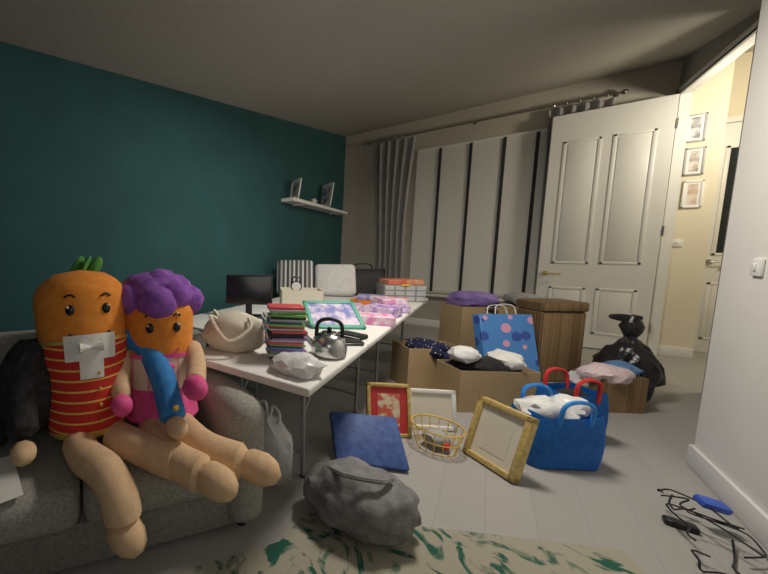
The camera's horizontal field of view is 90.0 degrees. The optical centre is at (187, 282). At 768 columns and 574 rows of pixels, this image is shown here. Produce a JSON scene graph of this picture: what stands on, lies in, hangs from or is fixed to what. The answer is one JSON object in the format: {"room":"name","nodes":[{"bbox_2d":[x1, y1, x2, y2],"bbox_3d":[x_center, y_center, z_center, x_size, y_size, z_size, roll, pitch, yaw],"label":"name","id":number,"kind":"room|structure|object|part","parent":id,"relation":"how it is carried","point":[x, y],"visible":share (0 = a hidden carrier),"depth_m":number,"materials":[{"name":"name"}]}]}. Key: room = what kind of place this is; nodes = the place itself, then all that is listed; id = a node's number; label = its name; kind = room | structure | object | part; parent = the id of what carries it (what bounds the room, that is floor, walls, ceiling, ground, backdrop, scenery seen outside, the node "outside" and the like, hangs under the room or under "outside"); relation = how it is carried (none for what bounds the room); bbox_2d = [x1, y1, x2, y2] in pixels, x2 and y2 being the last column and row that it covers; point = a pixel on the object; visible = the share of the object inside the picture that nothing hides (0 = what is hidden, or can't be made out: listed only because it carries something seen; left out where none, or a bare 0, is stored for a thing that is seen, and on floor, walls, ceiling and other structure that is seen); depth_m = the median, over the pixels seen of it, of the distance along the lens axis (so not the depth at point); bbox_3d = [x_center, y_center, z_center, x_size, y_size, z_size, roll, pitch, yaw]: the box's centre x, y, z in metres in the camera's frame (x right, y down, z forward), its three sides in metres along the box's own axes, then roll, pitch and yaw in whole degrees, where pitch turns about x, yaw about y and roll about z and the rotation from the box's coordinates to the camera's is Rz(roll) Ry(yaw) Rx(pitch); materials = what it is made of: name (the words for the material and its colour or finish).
{"room":"living room","nodes":[
{"label":"living room","id":0,"kind":"room"},
{"bbox_2d":[0,41,345,346],"bbox_3d":[0.212,-0.973,3.651,0.100,3.950,9.000,5,7,42],"label":"wall","id":1,"kind":"structure","parent":0,"point":[138,176],"depth_m":2.91,"materials":[{"name":"teal paint"}]},
{"bbox_2d":[281,197,346,214],"bbox_3d":[2.240,-1.276,5.640,0.200,0.070,2.400,5,7,42],"label":"wall shelf","id":2,"kind":"object","parent":1,"relation":"attached to","point":[294,201],"visible":1,"depth_m":5.30,"materials":[{"name":"white wood"}]},
{"bbox_2d":[290,177,301,197],"bbox_3d":[1.601,-1.395,4.922,0.061,0.299,0.260,-1,6,-13],"label":"photo frame","id":3,"kind":"object","parent":2,"relation":"on","point":[296,184],"visible":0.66,"depth_m":4.90,"materials":[{"name":"white"}]},
{"bbox_2d":[321,182,334,206],"bbox_3d":[2.441,-1.541,5.838,0.077,0.418,0.340,-1,6,-13],"label":"photo frame","id":4,"kind":"object","parent":2,"relation":"on","point":[327,190],"visible":0.76,"depth_m":5.79,"materials":[{"name":"white"}]},
{"bbox_2d":[0,0,761,136],"bbox_3d":[2.519,-2.072,1.916,5.700,1.268,9.700,5,7,42],"label":"ceiling","id":5,"kind":"structure","parent":0,"point":[346,68],"depth_m":2.73,"materials":[{"name":"paint"}]},
{"bbox_2d":[52,323,767,573],"bbox_3d":[2.519,1.196,2.225,5.700,0.100,9.700,5,7,42],"label":"floor","id":6,"kind":"structure","parent":0,"point":[617,505],"depth_m":1.87,"materials":[{"name":"laminate"}]},
{"bbox_2d":[0,329,264,573],"bbox_3d":[-0.555,0.738,1.711,1.700,0.908,0.912,-2,6,-18],"label":"sofa","id":7,"kind":"object","parent":6,"relation":"on","point":[57,525],"visible":0.34,"depth_m":1.41,"materials":[{"name":"grey fabric"}]},
{"bbox_2d":[0,456,23,503],"bbox_3d":[-0.792,0.793,1.309,0.210,0.002,0.300,-4,7,-35],"label":"paper sheet","id":8,"kind":"object","parent":7,"relation":"on","point":[10,485],"visible":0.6,"depth_m":1.31,"materials":[{"name":"white paper"}]},
{"bbox_3d":[-0.825,0.881,1.518,0.630,0.172,0.683,-2,6,-18],"label":"seat","id":9,"kind":"part","parent":7,"relation":"part of","materials":[{"name":"grey fabric"}]},
{"bbox_2d":[0,255,187,558],"bbox_3d":[-0.431,0.407,1.460,0.769,1.051,0.935,-3,6,-26],"label":"stuffed toy","id":10,"kind":"object","parent":7,"relation":"on","point":[60,381],"visible":0.9,"depth_m":1.42,"materials":[{"name":"orange fabric"}]},
{"bbox_3d":[-0.215,0.863,1.712,0.630,0.172,0.683,-2,6,-18],"label":"seat","id":11,"kind":"part","parent":7,"relation":"part of","materials":[{"name":"grey fabric"}]},
{"bbox_2d":[111,268,280,502],"bbox_3d":[-0.092,0.354,1.554,0.564,0.826,1.016,-2,6,-24],"label":"stuffed toy","id":12,"kind":"object","parent":7,"relation":"on","point":[160,305],"visible":0.8,"depth_m":1.53,"materials":[{"name":"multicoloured fabric"}]},
{"bbox_3d":[0.158,0.820,1.954,0.200,0.620,0.900,-2,6,-18],"label":"arm","id":13,"kind":"part","parent":7,"relation":"part of"},
{"bbox_2d":[193,298,279,398],"bbox_3d":[0.737,0.661,3.394,0.750,0.745,1.940,5,7,42],"label":"folding table","id":14,"kind":"object","parent":6,"relation":"on","point":[199,321],"visible":0.23,"depth_m":3.25,"materials":[{"name":"white plastic"}]},
{"bbox_2d":[226,275,272,318],"bbox_3d":[0.568,0.119,3.073,0.420,0.390,0.160,1,6,12],"label":"computer monitor","id":15,"kind":"object","parent":14,"relation":"on","point":[248,290],"visible":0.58,"depth_m":3.03,"materials":[{"name":"black plastic"}]},
{"bbox_2d":[280,276,323,306],"bbox_3d":[1.169,0.104,3.422,0.400,0.354,0.300,1,6,12],"label":"storage box","id":16,"kind":"object","parent":14,"relation":"on","point":[294,294],"visible":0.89,"depth_m":3.30,"materials":[{"name":"beige"}]},
{"bbox_2d":[290,276,301,289],"bbox_3d":[1.115,0.008,3.401,0.114,0.159,0.046,1,6,12],"label":"alarm clock","id":17,"kind":"object","parent":16,"relation":"on","point":[295,285],"depth_m":3.38,"materials":[{"name":"white metal"}]},
{"bbox_2d":[259,400,292,484],"bbox_3d":[0.473,0.934,1.962,0.187,0.468,0.355,-3,6,-33],"label":"bag","id":18,"kind":"object","parent":6,"relation":"on","point":[278,443],"visible":0.56,"depth_m":1.86,"materials":[{"name":"grey plastic"}]},
{"bbox_2d":[203,317,397,477],"bbox_3d":[0.910,0.750,2.457,0.750,0.745,1.940,5,7,42],"label":"folding table","id":19,"kind":"object","parent":6,"relation":"on","point":[255,365],"visible":0.56,"depth_m":1.86,"materials":[{"name":"white plastic"}]},
{"bbox_2d":[202,309,264,352],"bbox_3d":[0.265,0.288,2.027,0.327,0.251,0.326,-4,7,-36],"label":"tote bag","id":20,"kind":"object","parent":19,"relation":"on","point":[234,331],"visible":1,"depth_m":1.96,"materials":[{"name":"beige fabric"}]},
{"bbox_2d":[261,312,268,341],"bbox_3d":[0.610,0.301,2.254,0.220,0.181,0.170,0,5,4],"label":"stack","id":21,"kind":"object","parent":19,"relation":"on","point":[264,315],"visible":0.18,"depth_m":2.22,"materials":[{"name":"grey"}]},
{"bbox_2d":[265,303,307,358],"bbox_3d":[0.556,0.278,1.881,0.221,0.298,0.176,1,5,10],"label":"stack","id":22,"kind":"object","parent":19,"relation":"on","point":[286,332],"visible":0.94,"depth_m":1.81,"materials":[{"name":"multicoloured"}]},
{"bbox_2d":[271,352,328,379],"bbox_3d":[0.543,0.396,1.664,0.211,0.104,0.243,-2,6,-21],"label":"plastic bag","id":23,"kind":"object","parent":19,"relation":"on","point":[301,365],"visible":1,"depth_m":1.58,"materials":[{"name":"white plastic"}]},
{"bbox_2d":[305,317,346,359],"bbox_3d":[0.817,0.309,1.935,0.194,0.226,0.218,-3,6,-30],"label":"kettle","id":24,"kind":"object","parent":19,"relation":"on","point":[326,344],"visible":0.96,"depth_m":1.87,"materials":[{"name":"silver metal"}]},
{"bbox_2d":[303,300,365,328],"bbox_3d":[1.189,0.256,2.712,0.420,0.185,0.280,0,5,4],"label":"picture frame","id":25,"kind":"object","parent":19,"relation":"on","point":[346,312],"visible":0.99,"depth_m":2.71,"materials":[{"name":"teal plastic"}]},
{"bbox_2d":[337,330,367,339],"bbox_3d":[1.164,0.370,2.337,0.112,0.030,0.170,-3,6,-33],"label":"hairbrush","id":26,"kind":"object","parent":19,"relation":"on","point":[348,334],"visible":0.75,"depth_m":2.30,"materials":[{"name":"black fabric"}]},
{"bbox_2d":[344,338,364,345],"bbox_3d":[1.045,0.387,2.176,0.190,0.025,0.102,0,5,2],"label":"wallet","id":27,"kind":"object","parent":19,"relation":"on","point":[349,341],"visible":0.52,"depth_m":2.14,"materials":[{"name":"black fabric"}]},
{"bbox_2d":[359,312,395,326],"bbox_3d":[1.581,0.304,2.821,0.300,0.070,0.220,2,6,22],"label":"toy box","id":28,"kind":"object","parent":19,"relation":"on","point":[369,318],"visible":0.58,"depth_m":2.73,"materials":[{"name":"pink cardboard"}]},
{"bbox_2d":[275,296,355,300],"bbox_3d":[2.049,0.525,4.830,0.750,0.745,1.940,5,7,42],"label":"folding table","id":29,"kind":"object","parent":6,"relation":"on","point":[327,298],"visible":0.09,"depth_m":4.29,"materials":[{"name":"white plastic"}]},
{"bbox_2d":[276,260,313,295],"bbox_3d":[1.463,-0.067,4.522,0.480,0.489,0.259,1,6,14],"label":"striped cushion","id":30,"kind":"object","parent":29,"relation":"on","point":[286,269],"visible":0.76,"depth_m":4.47,"materials":[{"name":"fabric"}]},
{"bbox_2d":[314,264,355,296],"bbox_3d":[2.014,-0.040,4.537,0.520,0.432,0.267,1,6,14],"label":"pillow","id":31,"kind":"object","parent":29,"relation":"on","point":[333,279],"visible":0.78,"depth_m":4.46,"materials":[{"name":"white fabric"}]},
{"bbox_2d":[329,411,408,471],"bbox_3d":[1.176,1.030,2.173,0.420,0.238,0.273,1,6,12],"label":"cushion","id":32,"kind":"object","parent":6,"relation":"on","point":[376,440],"visible":0.79,"depth_m":2.15,"materials":[{"name":"blue fabric"}]},
{"bbox_2d":[345,297,427,381],"bbox_3d":[2.221,0.614,3.894,0.750,0.745,1.940,5,7,42],"label":"folding table","id":33,"kind":"object","parent":6,"relation":"on","point":[415,306],"visible":0.3,"depth_m":3.34,"materials":[{"name":"white plastic"}]},
{"bbox_2d":[350,298,370,304],"bbox_3d":[2.127,0.218,3.834,0.260,0.050,0.360,-4,7,-38],"label":"game","id":34,"kind":"object","parent":33,"relation":"on","point":[364,302],"visible":0.3,"depth_m":3.78,"materials":[{"name":"orange cardboard"}]},
{"bbox_2d":[357,294,385,300],"bbox_3d":[2.127,0.166,3.829,0.280,0.050,0.200,4,7,34],"label":"box","id":35,"kind":"object","parent":34,"relation":"on","point":[359,296],"visible":0.68,"depth_m":3.80,"materials":[{"name":"purple cardboard"}]},
{"bbox_2d":[354,263,385,295],"bbox_3d":[2.455,-0.058,4.649,0.541,0.447,0.324,2,6,22],"label":"suitcase","id":36,"kind":"object","parent":33,"relation":"on","point":[366,279],"visible":0.52,"depth_m":4.53,"materials":[{"name":"black fabric"}]},
{"bbox_2d":[361,304,402,317],"bbox_3d":[1.835,0.265,3.128,0.200,0.090,0.280,-4,7,-36],"label":"toy box","id":37,"kind":"object","parent":33,"relation":"on","point":[395,311],"visible":0.72,"depth_m":3.05,"materials":[{"name":"purple cardboard"}]},
{"bbox_2d":[370,301,410,312],"bbox_3d":[2.063,0.246,3.379,0.300,0.080,0.220,1,6,12],"label":"toy box","id":38,"kind":"object","parent":33,"relation":"on","point":[406,308],"visible":0.36,"depth_m":3.26,"materials":[{"name":"cardboard"}]},
{"bbox_2d":[373,297,406,303],"bbox_3d":[2.063,0.179,3.373,0.240,0.050,0.180,0,5,2],"label":"box","id":39,"kind":"object","parent":38,"relation":"on","point":[382,300],"visible":1,"depth_m":3.29,"materials":[{"name":"pink cardboard"}]},
{"bbox_2d":[376,278,426,301],"bbox_3d":[2.668,0.082,4.143,0.460,0.262,0.320,1,6,12],"label":"storage box","id":40,"kind":"object","parent":33,"relation":"on","point":[412,289],"visible":0.89,"depth_m":4.01,"materials":[{"name":"grey"}]},
{"bbox_2d":[366,382,411,437],"bbox_3d":[1.480,0.935,2.439,0.300,0.378,0.094,1,5,8],"label":"picture frame","id":41,"kind":"object","parent":6,"relation":"on","point":[382,399],"visible":0.72,"depth_m":2.43,"materials":[{"name":"gold"}]},
{"bbox_2d":[174,512,645,573],"bbox_3d":[0.104,1.260,0.980,2.898,0.006,3.272,5,7,42],"label":"rug","id":42,"kind":"object","parent":6,"relation":"on","point":[310,546],"visible":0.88,"depth_m":1.46,"materials":[{"name":"fabric"}]},
{"bbox_2d":[303,456,421,545],"bbox_3d":[0.845,1.038,1.625,0.525,0.315,0.396,2,6,17],"label":"bag","id":43,"kind":"object","parent":42,"relation":"on","point":[369,504],"visible":1,"depth_m":1.51,"materials":[{"name":"grey fabric"}]},
{"bbox_2d":[390,337,454,388],"bbox_3d":[2.408,0.799,3.328,0.520,0.483,0.481,0,5,4],"label":"cardboard box","id":44,"kind":"object","parent":6,"relation":"on","point":[413,361],"visible":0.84,"depth_m":3.21,"materials":[{"name":"brown cardboard"}]},
{"bbox_2d":[411,388,456,431],"bbox_3d":[1.857,0.966,2.524,0.340,0.299,0.080,1,5,8],"label":"picture frame","id":45,"kind":"object","parent":6,"relation":"on","point":[437,402],"visible":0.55,"depth_m":2.52,"materials":[{"name":"white wood"}]},
{"bbox_2d":[410,414,466,456],"bbox_3d":[1.716,1.057,2.280,0.312,0.165,0.312,5,7,42],"label":"wire basket","id":46,"kind":"object","parent":6,"relation":"on","point":[436,437],"visible":1,"depth_m":2.24,"materials":[{"name":"gold metal"}]},
{"bbox_2d":[438,291,508,349],"bbox_3d":[3.414,0.536,3.969,0.517,0.886,0.394,0,5,4],"label":"cardboard box","id":47,"kind":"object","parent":6,"relation":"on","point":[456,328],"visible":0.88,"depth_m":3.83,"materials":[{"name":"brown cardboard"}]},
{"bbox_2d":[435,345,540,412],"bbox_3d":[2.598,0.819,2.879,0.620,0.527,0.321,0,5,4],"label":"cardboard box","id":48,"kind":"object","parent":6,"relation":"on","point":[499,375],"visible":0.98,"depth_m":2.77,"materials":[{"name":"brown cardboard"}]},
{"bbox_2d":[462,395,539,483],"bbox_3d":[1.937,0.961,2.063,0.139,0.397,0.320,-1,5,-6],"label":"picture frame","id":49,"kind":"object","parent":6,"relation":"on","point":[500,436],"visible":1,"depth_m":2.03,"materials":[{"name":"gold metal"}]},
{"bbox_2d":[472,304,540,382],"bbox_3d":[3.212,0.626,3.344,0.500,0.825,0.300,0,5,4],"label":"gift bag","id":50,"kind":"object","parent":6,"relation":"on","point":[514,333],"visible":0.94,"depth_m":3.31,"materials":[{"name":"blue paper"}]},
{"bbox_2d":[499,292,544,313],"bbox_3d":[4.154,0.539,4.099,0.440,0.855,0.472,0,5,4],"label":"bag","id":51,"kind":"object","parent":6,"relation":"on","point":[510,298],"visible":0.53,"depth_m":4.03,"materials":[{"name":"grey fabric"}]},
{"bbox_2d":[516,298,589,381],"bbox_3d":[3.856,0.600,3.541,0.488,0.840,0.320,0,5,4],"label":"wicker hamper","id":52,"kind":"object","parent":6,"relation":"on","point":[558,324],"visible":0.65,"depth_m":3.40,"materials":[{"name":"brown wicker"}]},
{"bbox_2d":[511,383,605,470],"bbox_3d":[2.357,0.927,2.136,0.459,0.468,0.293,0,5,4],"label":"shopping bag","id":53,"kind":"object","parent":6,"relation":"on","point":[570,434],"visible":0.85,"depth_m":2.03,"materials":[{"name":"blue plastic"}]},
{"bbox_2d":[535,367,608,427],"bbox_3d":[2.764,0.890,2.392,0.374,0.494,0.248,0,5,4],"label":"shopping bag","id":54,"kind":"object","parent":6,"relation":"on","point":[598,398],"visible":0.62,"depth_m":2.34,"materials":[{"name":"blue plastic"}]},
{"bbox_2d":[569,360,648,413],"bbox_3d":[3.666,0.882,2.894,0.500,0.398,0.354,0,5,4],"label":"wicker basket","id":55,"kind":"object","parent":6,"relation":"on","point":[627,391],"visible":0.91,"depth_m":2.77,"materials":[{"name":"brown wicker"}]},
{"bbox_2d":[592,314,665,401],"bbox_3d":[4.115,0.674,3.090,0.405,0.776,0.442,2,6,22],"label":"bag","id":56,"kind":"object","parent":6,"relation":"on","point":[628,348],"visible":0.6,"depth_m":3.01,"materials":[{"name":"black plastic"}]},
{"bbox_2d":[657,488,767,573],"bbox_3d":[2.396,1.137,1.475,0.256,0.157,0.519,5,7,42],"label":"cable","id":57,"kind":"object","parent":6,"relation":"on","point":[709,503],"visible":1,"depth_m":1.58,"materials":[{"name":"black plastic"}]},
{"bbox_2d":[341,59,682,320],"bbox_3d":[4.729,-1.152,5.550,4.020,3.950,0.100,5,7,42],"label":"wall","id":58,"kind":"structure","parent":0,"point":[358,243],"depth_m":5.69,"materials":[{"name":"beige paint"}]},
{"bbox_2d":[404,317,439,327],"bbox_3d":[4.226,0.714,6.104,2.770,0.130,0.020,5,7,42],"label":"baseboard","id":59,"kind":"structure","parent":58,"relation":"attached to","point":[414,321],"depth_m":6.03,"materials":[{"name":"white paint"}]},
{"bbox_2d":[426,293,504,301],"bbox_3d":[4.846,0.259,5.394,2.240,0.030,0.170,5,7,42],"label":"window sill","id":60,"kind":"structure","parent":58,"relation":"attached to","point":[434,295],"depth_m":5.74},
{"bbox_2d":[410,128,547,295],"bbox_3d":[4.884,-1.055,5.312,2.100,2.520,0.030,5,7,42],"label":"window blinds","id":61,"kind":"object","parent":58,"relation":"in","point":[476,220],"depth_m":5.40,"materials":[{"name":"beige fabric"}]},
{"bbox_2d":[409,150,503,296],"bbox_3d":[4.899,-1.046,5.329,2.120,2.540,0.012,5,7,42],"label":"window","id":62,"kind":"structure","parent":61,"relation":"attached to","point":[417,150],"depth_m":5.92,"materials":[{"name":"white plastic"}]},
{"bbox_2d":[363,89,628,144],"bbox_3d":[4.595,-2.609,5.391,3.171,0.064,0.121,5,7,42],"label":"pole","id":63,"kind":"object","parent":58,"relation":"attached to","point":[624,91],"visible":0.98,"depth_m":5.04,"materials":[{"name":"grey metal"}]},
{"bbox_2d":[375,132,416,277],"bbox_3d":[3.807,-1.311,6.194,0.660,2.805,0.070,5,7,42],"label":"curtain","id":64,"kind":"object","parent":63,"relation":"hanging from","point":[393,159],"visible":0.91,"depth_m":6.17,"materials":[{"name":"grey fabric"}]},
{"bbox_2d":[534,92,615,293],"bbox_3d":[5.454,-1.170,4.704,0.600,2.805,0.070,5,7,42],"label":"curtain","id":65,"kind":"object","parent":63,"relation":"hanging from","point":[598,104],"visible":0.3,"depth_m":4.76,"materials":[{"name":"grey fabric"}]},
{"bbox_2d":[657,345,692,358],"bbox_3d":[6.260,0.888,4.261,0.290,0.130,0.020,5,7,42],"label":"baseboard","id":66,"kind":"structure","parent":58,"relation":"attached to","point":[687,353],"depth_m":4.24,"materials":[{"name":"white wood"}]},
{"bbox_2d":[658,51,752,348],"bbox_3d":[5.764,-0.871,2.569,1.620,3.950,4.400,5,7,42],"label":"wall","id":67,"kind":"structure","parent":0,"point":[724,95],"depth_m":4.12,"materials":[{"name":"beige paint"}]},
{"bbox_2d":[672,239,682,246],"bbox_3d":[6.197,-0.506,4.187,0.090,0.090,0.021,5,7,42],"label":"light switch","id":68,"kind":"object","parent":67,"relation":"attached to","point":[675,243],"visible":0.73,"depth_m":4.18,"materials":[{"name":"white plastic"}]},
{"bbox_2d":[680,180,704,207],"bbox_3d":[6.245,-1.099,4.087,0.150,0.330,0.020,5,7,42],"label":"picture frame","id":69,"kind":"object","parent":67,"relation":"attached to","point":[692,191],"visible":1,"depth_m":4.08,"materials":[{"name":"white paper"}]},
{"bbox_2d":[681,146,706,175],"bbox_3d":[6.230,-1.499,4.063,0.150,0.330,0.020,5,7,42],"label":"picture frame","id":70,"kind":"object","parent":67,"relation":"attached to","point":[694,158],"visible":0.98,"depth_m":4.06,"materials":[{"name":"grey"}]},
{"bbox_2d":[686,112,708,142],"bbox_3d":[6.216,-1.899,4.038,0.150,0.330,0.020,5,7,42],"label":"picture frame","id":71,"kind":"object","parent":67,"relation":"attached to","point":[697,126],"visible":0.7,"depth_m":4.03,"materials":[{"name":"grey paper"}]},
{"bbox_2d":[693,115,743,352],"bbox_3d":[7.107,-0.568,4.127,0.950,3.055,0.130,5,7,42],"label":"door","id":72,"kind":"structure","parent":67,"relation":"attached to","point":[733,128],"depth_m":4.30,"materials":[{"name":"white paint"}]},
{"bbox_2d":[679,0,767,514],"bbox_3d":[2.938,-0.733,1.117,0.680,3.950,8.900,5,7,42],"label":"wall","id":73,"kind":"structure","parent":0,"point":[732,427],"depth_m":1.81,"materials":[{"name":"white paint"}]},
{"bbox_2d":[535,94,679,348],"bbox_3d":[5.582,-0.713,4.489,1.059,3.250,0.124,5,7,42],"label":"door","id":74,"kind":"structure","parent":73,"relation":"in","point":[608,170],"depth_m":4.44,"materials":[{"name":"white paint"}]},
{"bbox_2d":[646,19,758,391],"bbox_3d":[5.529,-0.670,3.583,0.100,3.360,1.790,5,7,42],"label":"door frame","id":75,"kind":"structure","parent":73,"relation":"attached to","point":[747,39],"depth_m":4.09,"materials":[{"name":"white paint"}]},
{"bbox_2d":[686,444,767,549],"bbox_3d":[1.448,1.274,0.183,0.020,0.130,5.240,5,7,42],"label":"baseboard","id":76,"kind":"structure","parent":73,"relation":"attached to","point":[748,512],"depth_m":1.73,"materials":[{"name":"white paint"}]},
{"bbox_2d":[749,258,765,275],"bbox_3d":[2.947,-0.082,1.713,0.021,0.090,0.090,5,7,42],"label":"light switch","id":77,"kind":"object","parent":73,"relation":"attached to","point":[757,265],"visible":1,"depth_m":1.70,"materials":[{"name":"white plastic"}]}
]}

